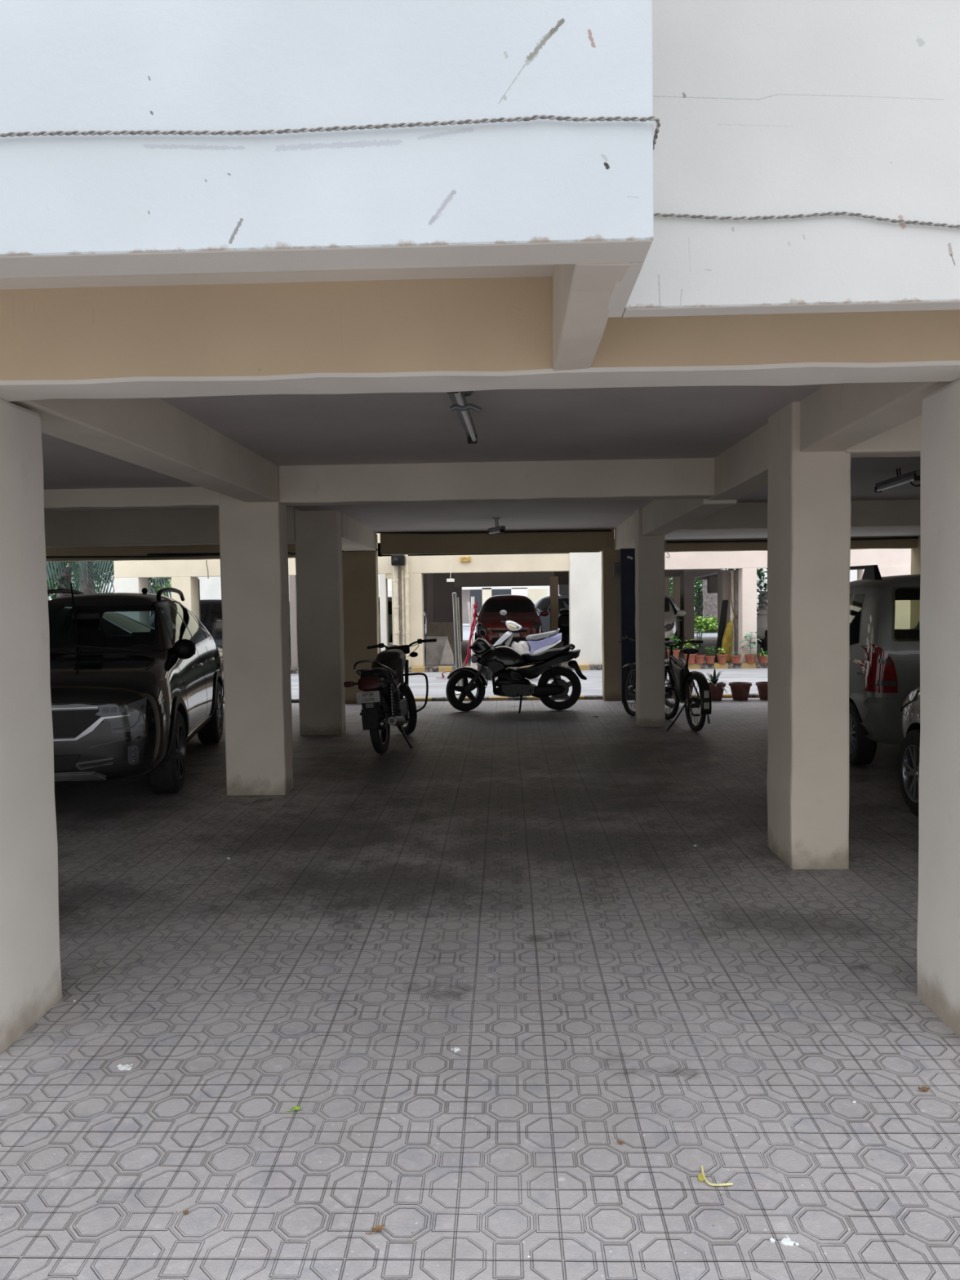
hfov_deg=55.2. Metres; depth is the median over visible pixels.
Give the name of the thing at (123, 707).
suv
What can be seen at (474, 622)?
barrier tape
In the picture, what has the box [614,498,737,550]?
beam
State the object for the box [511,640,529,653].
sack
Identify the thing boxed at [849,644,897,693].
tail lamp
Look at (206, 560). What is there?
hanging cable
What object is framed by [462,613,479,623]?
wall
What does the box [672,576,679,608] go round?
column
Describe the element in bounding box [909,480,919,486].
wire
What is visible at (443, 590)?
column
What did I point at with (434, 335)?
beam
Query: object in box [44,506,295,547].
beam
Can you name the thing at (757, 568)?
broadleaf tree
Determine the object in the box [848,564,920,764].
car
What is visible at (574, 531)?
conduit
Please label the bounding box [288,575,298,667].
column
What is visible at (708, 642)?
floor
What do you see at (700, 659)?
flower pot
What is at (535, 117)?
cable
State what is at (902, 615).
wall
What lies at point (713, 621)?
ground cover
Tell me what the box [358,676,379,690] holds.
tail lamp
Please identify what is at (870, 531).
ceiling
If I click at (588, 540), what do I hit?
beam
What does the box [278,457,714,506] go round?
beam
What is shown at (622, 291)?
wall
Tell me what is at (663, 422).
ceiling
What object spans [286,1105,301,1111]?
leaf
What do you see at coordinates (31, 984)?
column
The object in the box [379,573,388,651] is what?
strip
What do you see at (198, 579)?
column
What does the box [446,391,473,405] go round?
tube light
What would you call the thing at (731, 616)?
drain pipe
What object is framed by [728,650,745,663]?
flower pot
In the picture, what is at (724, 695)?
kerb
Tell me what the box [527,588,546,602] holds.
wall
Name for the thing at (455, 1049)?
paint splash
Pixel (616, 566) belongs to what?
switch box
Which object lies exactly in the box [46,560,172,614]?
palm tree
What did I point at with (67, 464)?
ceiling
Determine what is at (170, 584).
shrub
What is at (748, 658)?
flower pot
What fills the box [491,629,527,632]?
grille
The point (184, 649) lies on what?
mirror
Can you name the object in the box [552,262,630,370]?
beam
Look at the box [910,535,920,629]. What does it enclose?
column
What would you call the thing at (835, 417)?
beam
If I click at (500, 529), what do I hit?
tube light
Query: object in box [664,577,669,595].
column
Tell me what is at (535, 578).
beam
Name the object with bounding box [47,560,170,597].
broadleaf tree
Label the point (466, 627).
road
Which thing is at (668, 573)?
beam
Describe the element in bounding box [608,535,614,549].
conduit
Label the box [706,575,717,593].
meter box
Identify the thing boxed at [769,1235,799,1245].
paint splash
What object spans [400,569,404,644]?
drain pipe
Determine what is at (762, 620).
scooter
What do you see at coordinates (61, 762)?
grille
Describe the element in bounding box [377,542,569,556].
ceiling
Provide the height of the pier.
2.055 m
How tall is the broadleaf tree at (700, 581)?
7.180 m
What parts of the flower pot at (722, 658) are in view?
pot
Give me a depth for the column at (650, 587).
10.72 m
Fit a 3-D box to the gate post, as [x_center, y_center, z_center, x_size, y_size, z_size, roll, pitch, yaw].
[-0.350,0.049,14.666,0.148,1.630,0.148,-3,4,-43]
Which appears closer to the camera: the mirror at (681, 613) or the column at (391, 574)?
the column at (391, 574)
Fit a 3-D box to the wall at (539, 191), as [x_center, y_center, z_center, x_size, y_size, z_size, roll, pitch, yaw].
[-4.336,-3.620,1.952,9.317,5.712,0.130,-1,3,2]
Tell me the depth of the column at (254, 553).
7.26 m
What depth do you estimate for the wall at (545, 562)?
19.15 m
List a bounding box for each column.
[0,398,62,1054]
[114,577,149,626]
[171,577,199,634]
[198,578,200,621]
[218,466,293,795]
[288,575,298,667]
[294,508,346,734]
[342,533,379,703]
[391,573,399,645]
[426,573,434,622]
[434,573,453,622]
[549,576,559,648]
[601,546,621,701]
[634,508,665,726]
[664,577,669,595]
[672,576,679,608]
[680,573,693,654]
[737,568,756,662]
[766,401,850,869]
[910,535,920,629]
[916,378,959,1037]
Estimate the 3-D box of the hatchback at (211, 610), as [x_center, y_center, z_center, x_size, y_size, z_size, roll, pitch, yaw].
[-5.741,-0.202,21.382,3.753,1.524,2.058,-1,3,-4]
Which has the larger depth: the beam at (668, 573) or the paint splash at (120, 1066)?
the beam at (668, 573)
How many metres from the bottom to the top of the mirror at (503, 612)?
0.223 m
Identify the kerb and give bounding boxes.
[222,693,759,703]
[290,662,767,674]
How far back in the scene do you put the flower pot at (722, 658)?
18.90 m
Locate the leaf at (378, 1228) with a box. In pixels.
[365,1224,383,1233]
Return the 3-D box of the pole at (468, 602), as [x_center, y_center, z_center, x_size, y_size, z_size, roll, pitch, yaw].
[-0.142,-0.004,17.556,0.174,1.458,0.046,-1,3,2]
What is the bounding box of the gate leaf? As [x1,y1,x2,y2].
[620,548,635,702]
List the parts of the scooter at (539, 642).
seat, trim, grab rail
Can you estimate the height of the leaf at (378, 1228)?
0.018 m
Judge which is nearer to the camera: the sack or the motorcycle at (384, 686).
the motorcycle at (384, 686)
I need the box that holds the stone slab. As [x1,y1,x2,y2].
[440,638,453,665]
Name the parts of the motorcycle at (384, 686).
number plate, carrier rail, seat, panel, tank, fork leg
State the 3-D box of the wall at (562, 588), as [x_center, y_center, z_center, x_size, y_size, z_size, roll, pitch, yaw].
[2.806,-1.032,30.570,0.338,2.595,0.300,-1,3,2]
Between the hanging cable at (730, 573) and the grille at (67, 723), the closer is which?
the grille at (67, 723)
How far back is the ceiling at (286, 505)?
10.42 m
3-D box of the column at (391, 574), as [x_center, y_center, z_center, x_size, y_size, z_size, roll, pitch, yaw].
[-1.758,-0.373,19.460,0.158,2.055,0.400,-1,3,2]
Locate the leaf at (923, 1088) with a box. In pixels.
[918,1086,929,1091]
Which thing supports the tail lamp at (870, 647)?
attached to the car
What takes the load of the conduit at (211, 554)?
attached to the beam at (88, 550)
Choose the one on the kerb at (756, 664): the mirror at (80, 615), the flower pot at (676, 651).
the flower pot at (676, 651)
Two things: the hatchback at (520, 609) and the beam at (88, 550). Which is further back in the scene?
the hatchback at (520, 609)
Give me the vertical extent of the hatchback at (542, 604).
1.524 m
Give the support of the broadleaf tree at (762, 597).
on the road
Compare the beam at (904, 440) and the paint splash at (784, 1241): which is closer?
the paint splash at (784, 1241)
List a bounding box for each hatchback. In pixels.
[48,606,223,680]
[149,599,290,660]
[378,596,427,643]
[475,595,549,655]
[533,594,568,632]
[664,593,685,652]
[897,686,919,816]
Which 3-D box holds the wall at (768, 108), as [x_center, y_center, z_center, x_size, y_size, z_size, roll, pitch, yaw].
[4.671,-3.757,2.127,8.683,5.712,0.075,-1,3,2]
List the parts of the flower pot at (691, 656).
pot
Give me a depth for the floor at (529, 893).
3.32 m
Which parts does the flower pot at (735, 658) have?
pot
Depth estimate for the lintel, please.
19.00 m
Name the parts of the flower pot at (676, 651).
pot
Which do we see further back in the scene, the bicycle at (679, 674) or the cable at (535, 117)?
the bicycle at (679, 674)
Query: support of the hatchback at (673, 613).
on the floor at (708, 642)
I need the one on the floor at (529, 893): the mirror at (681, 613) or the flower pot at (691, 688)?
the flower pot at (691, 688)
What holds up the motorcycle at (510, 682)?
on the floor at (529, 893)
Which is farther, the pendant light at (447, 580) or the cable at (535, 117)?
the pendant light at (447, 580)
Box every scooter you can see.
[477,609,561,679]
[558,609,568,652]
[756,608,767,654]
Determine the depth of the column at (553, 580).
24.14 m
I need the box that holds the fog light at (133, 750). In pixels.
[128,745,138,764]
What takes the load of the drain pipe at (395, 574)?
attached to the column at (391, 574)
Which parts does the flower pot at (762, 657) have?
pot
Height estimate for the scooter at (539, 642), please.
1.297 m
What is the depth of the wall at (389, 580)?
43.93 m
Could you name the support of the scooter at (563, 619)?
on the floor at (708, 642)
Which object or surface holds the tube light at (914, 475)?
hanging from the ceiling at (663, 422)
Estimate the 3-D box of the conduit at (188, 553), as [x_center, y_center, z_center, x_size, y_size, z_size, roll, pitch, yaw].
[-4.347,-1.268,13.509,1.110,0.029,0.024,-1,3,2]
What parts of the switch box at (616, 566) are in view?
box door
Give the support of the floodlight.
attached to the wall at (545, 562)
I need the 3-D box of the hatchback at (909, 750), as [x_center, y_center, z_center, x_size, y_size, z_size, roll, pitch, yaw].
[3.780,0.503,5.054,2.058,1.524,3.753,-1,3,3]
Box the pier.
[400,573,424,666]
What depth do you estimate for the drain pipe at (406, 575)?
19.09 m
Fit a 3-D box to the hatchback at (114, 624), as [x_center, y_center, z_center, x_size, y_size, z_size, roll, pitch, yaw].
[-5.377,0.267,12.729,3.753,1.524,2.058,-1,3,2]
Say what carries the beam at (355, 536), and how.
attached to the ceiling at (576, 514)
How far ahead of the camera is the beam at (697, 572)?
23.79 m
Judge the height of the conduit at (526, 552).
0.039 m
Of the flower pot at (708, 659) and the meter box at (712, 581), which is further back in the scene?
the meter box at (712, 581)
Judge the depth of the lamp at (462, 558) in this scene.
19.10 m
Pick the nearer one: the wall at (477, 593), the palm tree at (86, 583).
the palm tree at (86, 583)
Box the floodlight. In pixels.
[391,555,404,565]
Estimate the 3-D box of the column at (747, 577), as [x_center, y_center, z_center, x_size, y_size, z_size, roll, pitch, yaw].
[5.606,-0.468,19.229,0.298,2.055,0.350,-1,3,2]
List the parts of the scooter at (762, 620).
footboard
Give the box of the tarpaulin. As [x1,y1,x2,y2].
[720,620,733,662]
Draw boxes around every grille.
[52,709,102,737]
[53,755,79,770]
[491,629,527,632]
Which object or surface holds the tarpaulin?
on the floor at (708, 642)
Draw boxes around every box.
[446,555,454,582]
[613,562,620,577]
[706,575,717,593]
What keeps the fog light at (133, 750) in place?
attached to the suv
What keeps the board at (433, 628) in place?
on the floor at (708, 642)
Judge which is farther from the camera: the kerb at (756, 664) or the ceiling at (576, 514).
the kerb at (756, 664)
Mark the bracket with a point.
(455, 406)
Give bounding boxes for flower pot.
[666,635,681,658]
[673,684,693,700]
[680,639,698,663]
[693,630,705,663]
[704,646,716,663]
[706,667,732,701]
[715,647,728,663]
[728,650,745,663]
[728,681,751,700]
[739,631,761,662]
[751,648,767,662]
[755,681,768,700]
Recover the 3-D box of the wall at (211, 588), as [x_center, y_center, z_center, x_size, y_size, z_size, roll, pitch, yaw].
[-9.993,-1.920,36.437,7.684,1.367,0.400,-1,3,2]
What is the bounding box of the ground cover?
[693,614,717,632]
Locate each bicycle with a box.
[618,635,684,715]
[664,636,711,731]
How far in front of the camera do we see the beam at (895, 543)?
13.30 m
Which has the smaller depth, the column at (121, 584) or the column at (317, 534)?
the column at (317, 534)
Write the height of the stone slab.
0.588 m
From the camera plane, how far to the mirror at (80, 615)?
8.02 m
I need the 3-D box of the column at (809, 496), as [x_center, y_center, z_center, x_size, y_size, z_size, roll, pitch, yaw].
[1.900,-0.022,5.332,0.332,2.640,0.491,-1,3,2]
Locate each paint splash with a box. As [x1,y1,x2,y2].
[116,1063,133,1070]
[451,1047,460,1052]
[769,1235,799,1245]
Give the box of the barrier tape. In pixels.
[435,601,477,678]
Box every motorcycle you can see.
[343,638,436,754]
[445,622,586,713]
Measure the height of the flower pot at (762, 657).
0.307 m
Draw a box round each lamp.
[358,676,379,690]
[459,556,471,561]
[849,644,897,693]
[866,643,874,692]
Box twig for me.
[697,1164,733,1186]
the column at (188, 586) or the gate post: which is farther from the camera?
the column at (188, 586)
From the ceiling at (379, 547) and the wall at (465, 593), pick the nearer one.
the ceiling at (379, 547)
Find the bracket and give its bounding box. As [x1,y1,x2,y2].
[449,403,481,413]
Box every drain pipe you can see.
[391,567,399,645]
[398,565,402,644]
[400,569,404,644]
[404,554,410,666]
[729,570,733,662]
[734,570,737,653]
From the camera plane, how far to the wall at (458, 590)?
30.61 m
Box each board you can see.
[426,622,454,662]
[426,635,448,664]
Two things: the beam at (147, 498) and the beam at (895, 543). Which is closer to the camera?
the beam at (147, 498)
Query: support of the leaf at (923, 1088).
on the floor at (529, 893)
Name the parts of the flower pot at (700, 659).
pot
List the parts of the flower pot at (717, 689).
pot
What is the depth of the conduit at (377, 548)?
13.38 m
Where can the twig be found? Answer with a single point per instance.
(701, 1177)
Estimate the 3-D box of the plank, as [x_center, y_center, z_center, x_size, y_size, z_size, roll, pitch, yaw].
[5.184,-0.148,19.731,0.299,1.420,0.060,-1,3,2]
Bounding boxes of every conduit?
[45,553,219,558]
[146,552,219,555]
[342,548,382,556]
[377,529,611,533]
[386,551,599,554]
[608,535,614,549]
[666,537,918,542]
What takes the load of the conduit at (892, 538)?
attached to the beam at (895, 543)
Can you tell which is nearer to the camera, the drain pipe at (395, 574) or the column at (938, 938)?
the column at (938, 938)
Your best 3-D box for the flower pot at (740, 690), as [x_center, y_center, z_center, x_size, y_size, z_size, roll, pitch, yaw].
[3.784,0.747,13.333,0.322,0.245,0.322,-1,3,2]
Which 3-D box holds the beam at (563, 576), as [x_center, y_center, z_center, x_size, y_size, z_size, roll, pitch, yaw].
[2.423,-2.003,28.030,0.801,0.626,0.300,-1,3,2]
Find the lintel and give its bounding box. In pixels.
[613,529,911,569]
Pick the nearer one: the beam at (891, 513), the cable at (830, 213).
the cable at (830, 213)
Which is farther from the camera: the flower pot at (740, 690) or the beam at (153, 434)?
the flower pot at (740, 690)
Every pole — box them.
[467,601,476,669]
[471,596,474,668]
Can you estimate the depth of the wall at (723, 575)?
19.75 m
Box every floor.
[0,668,959,1279]
[290,636,760,667]
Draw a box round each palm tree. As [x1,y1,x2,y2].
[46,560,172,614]
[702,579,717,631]
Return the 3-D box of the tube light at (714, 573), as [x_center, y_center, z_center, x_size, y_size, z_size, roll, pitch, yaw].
[5.691,-1.631,23.402,0.744,0.200,0.050,-1,3,2]
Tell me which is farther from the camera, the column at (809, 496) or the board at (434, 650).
the board at (434, 650)
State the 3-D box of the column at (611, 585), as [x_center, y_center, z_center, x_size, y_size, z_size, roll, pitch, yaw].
[1.951,-0.229,13.496,0.298,2.270,0.248,-1,3,2]
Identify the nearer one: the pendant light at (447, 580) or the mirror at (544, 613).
the pendant light at (447, 580)
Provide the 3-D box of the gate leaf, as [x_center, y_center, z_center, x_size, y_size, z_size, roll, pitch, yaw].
[2.216,-0.221,13.141,0.390,2.240,0.056,-1,3,2]
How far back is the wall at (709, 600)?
36.99 m
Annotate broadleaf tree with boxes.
[46,561,107,600]
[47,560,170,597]
[669,568,764,622]
[669,577,703,623]
[670,568,767,613]
[702,568,767,617]
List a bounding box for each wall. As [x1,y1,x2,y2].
[0,0,653,278]
[113,533,602,664]
[150,576,289,601]
[377,573,550,604]
[422,573,462,641]
[462,589,470,614]
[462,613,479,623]
[470,588,511,613]
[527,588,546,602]
[558,584,568,594]
[607,262,644,317]
[622,0,959,317]
[717,569,737,650]
[857,565,911,629]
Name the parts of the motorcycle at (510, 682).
fork leg, tank, frame, seat, tail panel, chain, grab rail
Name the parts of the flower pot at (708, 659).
pot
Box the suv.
[47,583,224,793]
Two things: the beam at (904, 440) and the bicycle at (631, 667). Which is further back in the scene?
the bicycle at (631, 667)
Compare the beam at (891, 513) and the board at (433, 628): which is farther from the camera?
the board at (433, 628)
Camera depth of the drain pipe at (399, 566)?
19.16 m
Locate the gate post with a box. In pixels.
[452,591,462,694]
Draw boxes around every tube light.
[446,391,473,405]
[454,408,476,444]
[487,517,505,534]
[693,572,717,578]
[875,467,919,493]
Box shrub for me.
[150,577,172,596]
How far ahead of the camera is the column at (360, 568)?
13.47 m
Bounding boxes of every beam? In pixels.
[0,276,959,401]
[8,397,278,502]
[44,486,218,511]
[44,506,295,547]
[45,543,295,561]
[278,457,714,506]
[341,512,377,551]
[380,528,614,555]
[453,571,554,586]
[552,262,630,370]
[554,571,568,584]
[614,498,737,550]
[664,536,917,552]
[664,569,684,577]
[676,499,920,530]
[684,568,719,579]
[707,381,954,500]
[844,414,921,457]
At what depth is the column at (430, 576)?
22.52 m
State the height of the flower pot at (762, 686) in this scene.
0.245 m
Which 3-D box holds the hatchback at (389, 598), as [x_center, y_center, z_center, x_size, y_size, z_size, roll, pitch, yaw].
[-3.378,-0.486,26.610,3.753,1.524,2.058,-1,3,2]
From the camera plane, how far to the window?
19.23 m
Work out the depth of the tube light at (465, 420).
4.92 m
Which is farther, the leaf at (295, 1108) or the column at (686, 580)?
the column at (686, 580)
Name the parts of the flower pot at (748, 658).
pot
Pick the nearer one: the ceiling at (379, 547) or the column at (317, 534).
the column at (317, 534)
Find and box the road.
[462,611,757,639]
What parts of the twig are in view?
blade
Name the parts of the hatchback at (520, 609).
number plate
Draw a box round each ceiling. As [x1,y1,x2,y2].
[0,264,919,502]
[41,432,199,489]
[75,505,291,511]
[291,499,653,533]
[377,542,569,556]
[664,526,920,540]
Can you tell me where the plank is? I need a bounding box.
[714,600,728,662]
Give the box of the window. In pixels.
[385,573,391,578]
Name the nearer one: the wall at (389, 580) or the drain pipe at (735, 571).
the drain pipe at (735, 571)
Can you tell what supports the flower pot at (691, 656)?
on the kerb at (756, 664)
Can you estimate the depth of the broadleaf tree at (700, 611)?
45.52 m
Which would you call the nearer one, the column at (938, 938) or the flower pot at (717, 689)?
the column at (938, 938)
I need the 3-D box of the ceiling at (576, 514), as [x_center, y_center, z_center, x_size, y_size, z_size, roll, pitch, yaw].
[0.020,-1.645,10.396,4.100,0.390,6.320,-1,3,2]
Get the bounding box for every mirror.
[71,611,101,620]
[173,639,195,659]
[499,609,507,620]
[538,610,549,616]
[675,609,685,616]
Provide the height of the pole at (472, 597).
1.553 m
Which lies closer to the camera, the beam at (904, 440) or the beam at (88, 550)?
the beam at (904, 440)
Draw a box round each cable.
[0,114,660,150]
[205,560,208,578]
[653,211,959,228]
[729,573,737,627]
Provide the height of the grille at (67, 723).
0.192 m

